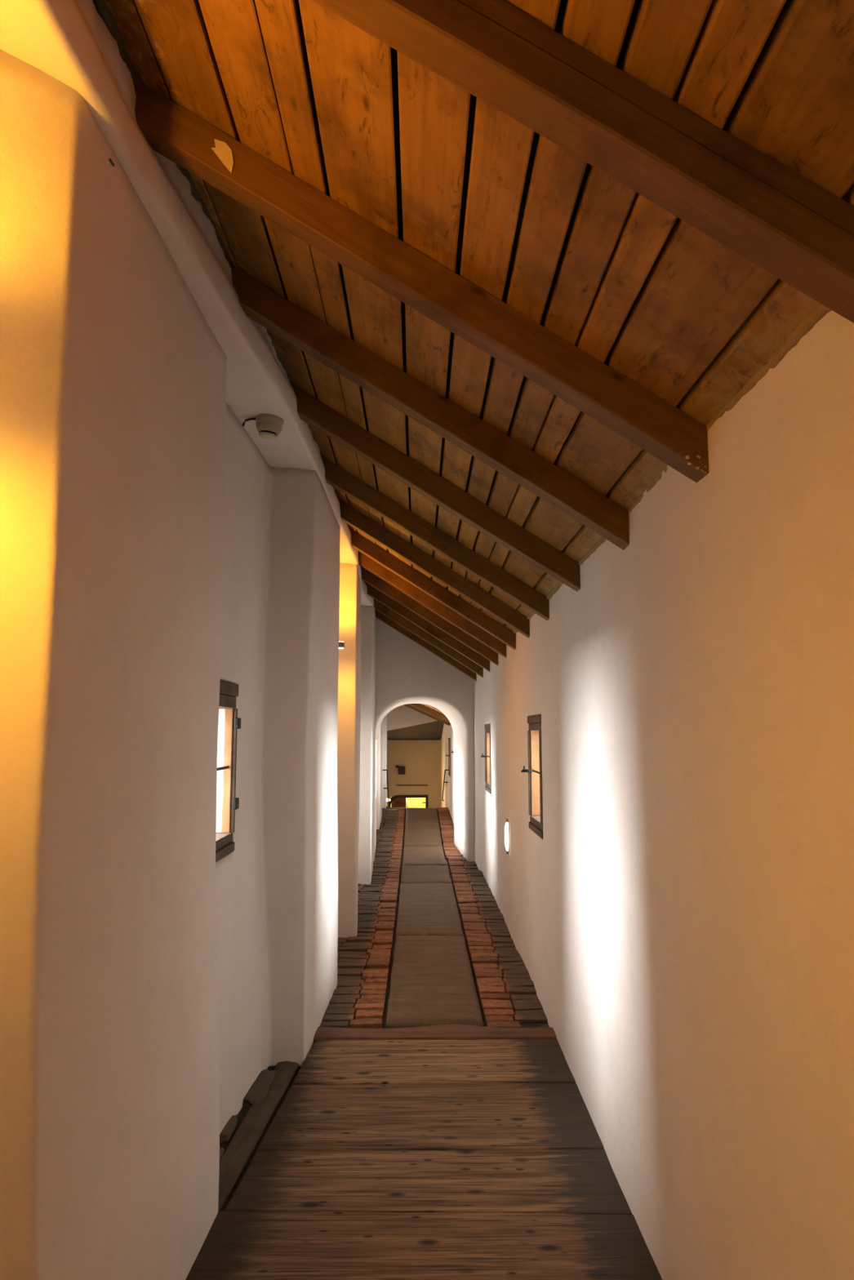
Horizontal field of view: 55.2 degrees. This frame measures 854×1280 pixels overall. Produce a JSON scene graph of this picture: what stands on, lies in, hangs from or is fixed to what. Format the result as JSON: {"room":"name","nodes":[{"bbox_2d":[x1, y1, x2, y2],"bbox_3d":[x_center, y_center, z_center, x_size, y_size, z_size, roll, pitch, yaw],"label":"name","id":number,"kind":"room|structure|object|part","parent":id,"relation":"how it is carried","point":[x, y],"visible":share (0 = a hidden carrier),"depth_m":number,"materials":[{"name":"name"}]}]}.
{"room":"castle corridor","nodes":[
{"label":"castle corridor","id":0,"kind":"room"},
{"bbox_2d":[0,0,376,1279],"bbox_3d":[-1.035,0.296,3.276,1.000,3.750,15.001,0,-6,-1],"label":"wall","id":1,"kind":"structure","parent":0,"point":[157,549],"depth_m":2.16,"materials":[{"name":"paint"}]},
{"bbox_2d":[215,679,240,862],"bbox_3d":[-0.961,0.549,3.466,0.199,0.756,0.628,0,-6,-1],"label":"window","id":2,"kind":"structure","parent":1,"relation":"in","point":[228,722],"depth_m":3.71,"materials":[{"name":"brown wood"}]},
{"bbox_3d":[-0.905,0.553,3.473,0.014,0.018,0.515,0,-6,-1],"label":"iron rod","id":3,"kind":"part","parent":2,"relation":"part of","materials":[{"name":"metal"}]},
{"bbox_3d":[-0.942,0.860,3.415,0.126,0.040,0.596,0,-6,-1],"label":"frame","id":4,"kind":"part","parent":2,"relation":"part of","materials":[{"name":"brown wood"}]},
{"bbox_3d":[-0.922,0.903,3.410,0.106,0.040,0.596,0,-6,-1],"label":"frame","id":5,"kind":"part","parent":2,"relation":"part of","materials":[{"name":"brown wood"}]},
{"bbox_3d":[-0.947,0.257,3.483,0.136,0.053,0.596,0,-6,-1],"label":"frame","id":6,"kind":"part","parent":2,"relation":"part of","materials":[{"name":"brown wood"}]},
{"bbox_3d":[-0.922,0.200,3.490,0.106,0.058,0.596,0,-6,-1],"label":"frame","id":7,"kind":"part","parent":2,"relation":"part of","materials":[{"name":"brown wood"}]},
{"bbox_3d":[-0.882,0.595,3.736,0.016,0.560,0.020,0,-6,-1],"label":"frame","id":8,"kind":"part","parent":2,"relation":"part of","materials":[{"name":"brown wood"}]},
{"bbox_2d":[241,413,284,439],"bbox_3d":[-0.751,-0.987,3.800,0.178,0.106,0.128,-4,-7,29],"label":"smoke detector","id":9,"kind":"object","parent":1,"relation":"attached to","point":[268,426],"visible":1,"depth_m":3.75,"materials":[{"name":"plastic"}]},
{"bbox_2d":[259,430,276,435],"bbox_3d":[-0.737,-0.956,3.789,0.082,0.008,0.082,6,-2,0],"label":"vent","id":10,"kind":"object","parent":9,"relation":"attached to","point":[261,432],"depth_m":3.75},
{"bbox_2d":[338,641,344,648],"bbox_3d":[-0.801,0.042,6.549,0.276,0.054,0.076,0,-6,-1],"label":"lamp","id":11,"kind":"object","parent":1,"relation":"attached to","point":[341,644],"visible":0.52,"depth_m":6.52,"materials":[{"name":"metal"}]},
{"bbox_2d":[376,714,387,829],"bbox_3d":[-1.128,2.969,15.981,0.688,4.800,7.550,0,-6,-1],"label":"wall","id":12,"kind":"structure","parent":0,"point":[382,741],"depth_m":14.59,"materials":[{"name":"paint"}]},
{"bbox_2d":[382,769,389,807],"bbox_3d":[-0.779,2.842,15.572,0.096,0.780,1.020,0,-6,-1],"label":"handrail","id":13,"kind":"object","parent":12,"relation":"attached to","point":[383,770],"visible":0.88,"depth_m":15.52,"materials":[{"name":"black metal"}]},
{"bbox_3d":[-0.742,2.842,15.572,0.022,0.778,1.013,0,-6,-1],"label":"rail","id":14,"kind":"part","parent":13,"relation":"part of","materials":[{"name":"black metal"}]},
{"bbox_2d":[386,705,437,730],"bbox_3d":[-0.221,1.150,16.096,1.900,1.360,0.250,0,-6,-1],"label":"wall","id":15,"kind":"structure","parent":0,"point":[402,716],"depth_m":15.93,"materials":[{"name":"paint"}]},
{"bbox_2d":[387,740,440,808],"bbox_3d":[-0.263,4.204,19.776,1.900,3.600,0.250,0,-6,-1],"label":"wall","id":16,"kind":"structure","parent":0,"point":[421,759],"depth_m":19.77,"materials":[{"name":"paint"}]},
{"bbox_2d":[395,765,404,774],"bbox_3d":[-0.641,3.132,19.687,0.220,0.210,0.120,0,-6,-1],"label":"wall box","id":17,"kind":"object","parent":16,"relation":"attached to","point":[401,769],"visible":1,"depth_m":19.63,"materials":[{"name":"black metal"}]},
{"bbox_2d":[387,795,427,808],"bbox_3d":[-0.456,4.624,19.754,0.955,1.760,0.375,0,-6,-1],"label":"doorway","id":18,"kind":"structure","parent":16,"relation":"in","point":[397,801],"depth_m":19.67,"materials":[{"name":"black metal"}]},
{"bbox_2d":[395,784,427,786],"bbox_3d":[-0.357,3.504,19.703,0.770,0.020,0.050,0,-6,-1],"label":"wall ledge","id":19,"kind":"object","parent":16,"relation":"attached to","point":[396,784],"visible":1,"depth_m":19.69,"materials":[{"name":"brown wood"}]},
{"bbox_2d":[386,720,444,740],"bbox_3d":[-0.243,1.920,18.097,1.900,0.640,4.000,0,-6,-1],"label":"ceiling","id":20,"kind":"structure","parent":0,"point":[433,731],"depth_m":17.42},
{"bbox_2d":[405,797,425,808],"bbox_3d":[-0.372,4.499,20.602,2.300,3.000,1.440,0,-6,-1],"label":"wall","id":21,"kind":"structure","parent":0,"point":[415,802],"depth_m":21.25,"materials":[{"name":"yellow paint"}]},
{"bbox_2d":[405,798,409,808],"bbox_3d":[-0.556,4.619,20.506,0.270,1.300,0.270,0,-6,-1],"label":"vessel","id":22,"kind":"object","parent":21,"relation":"in","point":[407,802],"visible":0.19,"depth_m":20.47,"materials":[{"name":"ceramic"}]},
{"bbox_2d":[185,807,662,1279],"bbox_3d":[-0.088,2.344,5.697,2.750,0.525,20.250,0,-6,-1],"label":"floor","id":23,"kind":"structure","parent":0,"point":[485,1159],"depth_m":3.25,"materials":[{"name":"brown wood"}]},
{"bbox_2d":[219,1146,224,1159],"bbox_3d":[-0.847,2.040,3.177,0.068,0.044,0.276,0,-6,-1],"label":"rubble stone","id":24,"kind":"object","parent":23,"relation":"on","point":[221,1149],"visible":0.07,"depth_m":3.26,"materials":[{"name":"grey stone"}]},
{"bbox_2d":[219,1114,238,1142],"bbox_3d":[-0.847,2.071,3.462,0.065,0.041,0.215,0,-6,-1],"label":"rubble stone","id":25,"kind":"object","parent":23,"relation":"on","point":[227,1131],"visible":0.7,"depth_m":3.42,"materials":[{"name":"grey stone"}]},
{"bbox_2d":[217,1061,298,1210],"bbox_3d":[-0.752,2.086,3.470,0.126,0.056,1.432,0,-6,4],"label":"old timber","id":26,"kind":"object","parent":23,"relation":"on","point":[249,1132],"visible":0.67,"depth_m":3.42,"materials":[{"name":"brown wood"}]},
{"bbox_2d":[242,1069,275,1108],"bbox_3d":[-0.787,2.118,3.858,0.117,0.047,0.381,0,-6,-1],"label":"rubble stone","id":27,"kind":"object","parent":23,"relation":"on","point":[258,1091],"visible":0.75,"depth_m":3.81,"materials":[{"name":"grey stone"}]},
{"bbox_2d":[405,808,438,822],"bbox_3d":[-0.095,3.201,14.876,0.584,0.147,1.665,0,-6,-1],"label":"paving slab","id":28,"kind":"object","parent":23,"relation":"on","point":[412,815],"visible":0.95,"depth_m":14.77,"materials":[{"name":"stone"}]},
{"bbox_2d":[404,822,442,846],"bbox_3d":[-0.072,3.099,13.031,0.574,0.172,2.018,0,-6,-1],"label":"paving slab","id":29,"kind":"object","parent":23,"relation":"on","point":[419,833],"visible":0.94,"depth_m":12.86,"materials":[{"name":"stone"}]},
{"bbox_2d":[402,845,448,865],"bbox_3d":[-0.038,2.945,11.138,0.582,0.058,1.774,0,-6,-1],"label":"paving slab","id":30,"kind":"object","parent":23,"relation":"on","point":[415,855],"visible":0.96,"depth_m":10.99,"materials":[{"name":"stone"}]},
{"bbox_2d":[400,865,451,884],"bbox_3d":[-0.017,2.774,9.646,0.577,0.056,1.214,0,-6,-1],"label":"paving slab","id":31,"kind":"object","parent":23,"relation":"on","point":[411,874],"visible":0.94,"depth_m":9.53,"materials":[{"name":"stone"}]},
{"bbox_2d":[395,883,463,936],"bbox_3d":[0.005,2.581,7.862,0.573,0.073,2.363,0,-6,-1],"label":"paving slab","id":32,"kind":"object","parent":23,"relation":"on","point":[424,908],"visible":0.95,"depth_m":7.57,"materials":[{"name":"stone"}]},
{"bbox_2d":[386,935,483,1028],"bbox_3d":[0.033,2.318,5.661,0.560,0.058,2.046,0,-6,-1],"label":"paving slab","id":33,"kind":"object","parent":23,"relation":"on","point":[432,983],"visible":0.98,"depth_m":5.34,"materials":[{"name":"stone"}]},
{"bbox_2d":[313,1024,556,1044],"bbox_3d":[0.060,2.195,4.540,1.420,0.060,0.221,0,-6,-1],"label":"beam","id":34,"kind":"structure","parent":23,"relation":"on","point":[440,1032],"depth_m":4.50,"materials":[{"name":"brown wood"}]},
{"bbox_2d":[373,617,475,861],"bbox_3d":[-0.158,1.115,11.572,2.830,3.810,1.650,0,-6,-1],"label":"wall","id":35,"kind":"structure","parent":0,"point":[406,673],"depth_m":10.82,"materials":[{"name":"paint"}]},
{"bbox_2d":[421,703,442,713],"bbox_3d":[-0.216,1.087,14.242,2.464,1.139,3.650,0,-6,-1],"label":"ceiling","id":36,"kind":"structure","parent":0,"point":[428,706],"depth_m":12.80,"materials":[{"name":"brown wood"}]},
{"bbox_2d":[403,704,449,725],"bbox_3d":[-0.264,1.263,15.399,2.200,1.076,0.090,0,-6,-1],"label":"rafter","id":37,"kind":"object","parent":36,"relation":"attached to","point":[403,704],"visible":0.05,"depth_m":15.34,"materials":[{"name":"brown wood"}]},
{"bbox_2d":[406,703,450,724],"bbox_3d":[-0.252,1.139,14.306,2.200,1.076,0.090,0,-6,-1],"label":"rafter","id":38,"kind":"object","parent":36,"relation":"attached to","point":[408,704],"visible":0.04,"depth_m":14.25,"materials":[{"name":"brown wood"}]},
{"bbox_2d":[408,703,449,722],"bbox_3d":[-0.240,1.015,13.213,2.200,1.076,0.090,0,-6,-1],"label":"rafter","id":39,"kind":"object","parent":36,"relation":"attached to","point":[424,708],"visible":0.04,"depth_m":13.16,"materials":[{"name":"brown wood"}]},
{"bbox_2d":[440,724,453,823],"bbox_3d":[0.691,2.971,16.000,0.674,4.800,7.550,0,-6,-1],"label":"wall","id":40,"kind":"structure","parent":0,"point":[447,731],"depth_m":15.94,"materials":[{"name":"paint"}]},
{"bbox_2d":[441,737,450,800],"bbox_3d":[0.456,2.566,15.974,0.276,1.298,1.908,0,-6,-1],"label":"window","id":41,"kind":"structure","parent":40,"relation":"in","point":[449,739],"depth_m":15.31,"materials":[{"name":"brown wood"}]},
{"bbox_3d":[0.328,2.858,15.985,0.022,0.720,1.808,0,-6,-1],"label":"rail","id":42,"kind":"part","parent":41,"relation":"part of","materials":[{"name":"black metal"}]},
{"bbox_3d":[0.373,2.858,15.985,0.111,0.720,1.820,0,-6,-1],"label":"handrail","id":43,"kind":"part","parent":41,"relation":"part of","materials":[{"name":"black metal"}]},
{"bbox_3d":[0.416,2.242,15.741,0.016,0.550,0.020,0,-6,-1],"label":"frame","id":44,"kind":"part","parent":41,"relation":"part of","materials":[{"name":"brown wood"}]},
{"bbox_3d":[0.442,2.168,15.093,0.054,0.550,0.068,0,-6,-1],"label":"frame","id":45,"kind":"part","parent":41,"relation":"part of","materials":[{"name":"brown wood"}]},
{"bbox_2d":[92,0,853,631],"bbox_3d":[-0.085,-1.008,3.435,3.100,2.109,15.000,0,-6,-1],"label":"ceiling","id":46,"kind":"structure","parent":0,"point":[613,273],"depth_m":1.85,"materials":[{"name":"brown wood"}]},
{"bbox_2d":[133,83,709,483],"bbox_3d":[-0.017,-0.954,2.183,1.590,1.141,0.102,0,-6,-1],"label":"rafter","id":47,"kind":"object","parent":46,"relation":"attached to","point":[659,428],"visible":0.98,"depth_m":2.15,"materials":[{"name":"brown wood"}]},
{"bbox_2d":[374,608,476,680],"bbox_3d":[-0.022,0.046,10.546,1.422,1.032,0.090,0,-6,-1],"label":"rafter","id":48,"kind":"object","parent":46,"relation":"attached to","point":[387,620],"visible":0.67,"depth_m":10.50,"materials":[{"name":"brown wood"}]},
{"bbox_2d":[364,581,489,671],"bbox_3d":[-0.003,-0.149,8.806,1.420,1.032,0.088,0,-6,-1],"label":"rafter","id":49,"kind":"object","parent":46,"relation":"attached to","point":[379,596],"visible":0.8,"depth_m":8.76,"materials":[{"name":"brown wood"}]},
{"bbox_2d":[373,598,483,677],"bbox_3d":[-0.001,-0.040,9.709,1.398,1.017,0.088,0,-6,-1],"label":"rafter","id":50,"kind":"object","parent":46,"relation":"attached to","point":[385,611],"visible":0.77,"depth_m":9.67,"materials":[{"name":"brown wood"}]},
{"bbox_2d":[360,565,497,666],"bbox_3d":[0.005,-0.246,7.951,1.422,1.033,0.088,0,-6,-1],"label":"rafter","id":51,"kind":"object","parent":46,"relation":"attached to","point":[370,578],"visible":0.79,"depth_m":7.91,"materials":[{"name":"brown wood"}]},
{"bbox_2d":[231,267,629,550],"bbox_3d":[0.011,-0.841,2.980,1.518,1.095,0.097,0,-6,-1],"label":"rafter","id":52,"kind":"object","parent":46,"relation":"attached to","point":[308,334],"visible":0.92,"depth_m":2.94,"materials":[{"name":"brown wood"}]},
{"bbox_2d":[358,551,506,657],"bbox_3d":[0.029,-0.327,7.155,1.392,1.013,0.088,0,-6,-1],"label":"rafter","id":53,"kind":"object","parent":46,"relation":"attached to","point":[423,598],"visible":0.79,"depth_m":7.11,"materials":[{"name":"brown wood"}]},
{"bbox_2d":[349,528,515,649],"bbox_3d":[0.035,-0.406,6.460,1.395,1.018,0.088,0,-6,-1],"label":"rafter","id":54,"kind":"object","parent":46,"relation":"attached to","point":[358,542],"visible":0.9,"depth_m":6.42,"materials":[{"name":"brown wood"}]},
{"bbox_2d":[337,497,529,637],"bbox_3d":[0.038,-0.501,5.655,1.407,1.024,0.090,0,-6,-1],"label":"rafter","id":55,"kind":"object","parent":46,"relation":"attached to","point":[349,515],"visible":0.96,"depth_m":5.61,"materials":[{"name":"brown wood"}]},
{"bbox_2d":[320,455,549,620],"bbox_3d":[0.040,-0.602,4.822,1.419,1.029,0.088,0,-6,-1],"label":"rafter","id":56,"kind":"object","parent":46,"relation":"attached to","point":[420,529],"visible":0.95,"depth_m":4.78,"materials":[{"name":"brown wood"}]},
{"bbox_2d":[290,384,580,591],"bbox_3d":[0.039,-0.718,3.864,1.442,1.042,0.088,0,-6,-1],"label":"rafter","id":57,"kind":"object","parent":46,"relation":"attached to","point":[313,411],"visible":0.89,"depth_m":3.83,"materials":[{"name":"brown wood"}]},
{"bbox_2d":[312,0,853,323],"bbox_3d":[-0.021,-1.055,1.364,1.616,1.158,0.095,0,-6,-1],"label":"rafter","id":58,"kind":"object","parent":46,"relation":"attached to","point":[780,220],"visible":1,"depth_m":1.31,"materials":[{"name":"brown wood"}]},
{"bbox_2d":[473,304,853,1279],"bbox_3d":[1.031,0.785,3.243,0.668,2.770,15.001,0,-6,-1],"label":"wall","id":59,"kind":"structure","parent":0,"point":[680,921],"depth_m":2.07,"materials":[{"name":"paint"}]},
{"bbox_2d":[480,724,491,794],"bbox_3d":[0.735,1.296,8.990,0.239,0.736,0.696,0,-6,-1],"label":"window","id":60,"kind":"structure","parent":59,"relation":"in","point":[487,726],"depth_m":9.29,"materials":[{"name":"brown wood"}]},
{"bbox_3d":[0.670,1.341,9.324,0.016,0.555,0.020,0,-6,-1],"label":"frame","id":61,"kind":"part","parent":60,"relation":"part of","materials":[{"name":"brown wood"}]},
{"bbox_3d":[0.717,0.955,9.028,0.106,0.050,0.696,0,-6,-1],"label":"frame","id":62,"kind":"part","parent":60,"relation":"part of","materials":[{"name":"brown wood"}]},
{"bbox_3d":[0.717,1.641,8.950,0.106,0.040,0.696,0,-6,-1],"label":"frame","id":63,"kind":"part","parent":60,"relation":"part of","materials":[{"name":"brown wood"}]},
{"bbox_3d":[0.742,1.004,9.023,0.136,0.046,0.696,0,-6,-1],"label":"frame","id":64,"kind":"part","parent":60,"relation":"part of","materials":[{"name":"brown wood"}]},
{"bbox_3d":[0.737,1.599,8.955,0.126,0.040,0.696,0,-6,-1],"label":"frame","id":65,"kind":"part","parent":60,"relation":"part of","materials":[{"name":"brown wood"}]},
{"bbox_3d":[0.696,1.268,8.676,0.054,0.555,0.068,0,-6,-1],"label":"frame","id":66,"kind":"part","parent":60,"relation":"part of","materials":[{"name":"brown wood"}]},
{"bbox_2d":[504,818,509,854],"bbox_3d":[0.674,1.657,6.895,0.038,0.292,0.100,0,-6,-1],"label":"wall lamp","id":67,"kind":"object","parent":59,"relation":"attached to","point":[506,828],"visible":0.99,"depth_m":6.86,"materials":[{"name":"glass"}]},
{"bbox_2d":[504,822,508,850],"bbox_3d":[0.672,1.657,6.895,0.034,0.236,0.100,0,-6,-1],"label":"diffuser","id":68,"kind":"object","parent":67,"relation":"attached to","point":[506,829],"depth_m":6.86,"materials":[{"name":"white glass"}]},
{"bbox_2d":[520,714,542,839],"bbox_3d":[0.765,0.868,5.304,0.239,0.756,0.596,0,-6,-1],"label":"window","id":69,"kind":"structure","parent":59,"relation":"in","point":[534,734],"depth_m":5.55,"materials":[{"name":"brown wood"}]},
{"bbox_3d":[0.701,0.908,5.589,0.016,0.575,0.020,0,-6,-1],"label":"frame","id":70,"kind":"part","parent":69,"relation":"part of","materials":[{"name":"brown wood"}]},
{"bbox_3d":[0.747,0.517,5.344,0.106,0.050,0.596,0,-6,-1],"label":"frame","id":71,"kind":"part","parent":69,"relation":"part of","materials":[{"name":"brown wood"}]},
{"bbox_3d":[0.772,0.567,5.339,0.136,0.046,0.596,0,-6,-1],"label":"frame","id":72,"kind":"part","parent":69,"relation":"part of","materials":[{"name":"brown wood"}]},
{"bbox_3d":[0.747,1.223,5.264,0.106,0.040,0.596,0,-6,-1],"label":"frame","id":73,"kind":"part","parent":69,"relation":"part of","materials":[{"name":"brown wood"}]},
{"bbox_3d":[0.767,1.181,5.269,0.126,0.040,0.596,0,-6,-1],"label":"frame","id":74,"kind":"part","parent":69,"relation":"part of","materials":[{"name":"brown wood"}]},
{"bbox_3d":[0.726,0.846,5.041,0.054,0.575,0.068,0,-6,-1],"label":"frame","id":75,"kind":"part","parent":69,"relation":"part of","materials":[{"name":"brown wood"}]}
]}

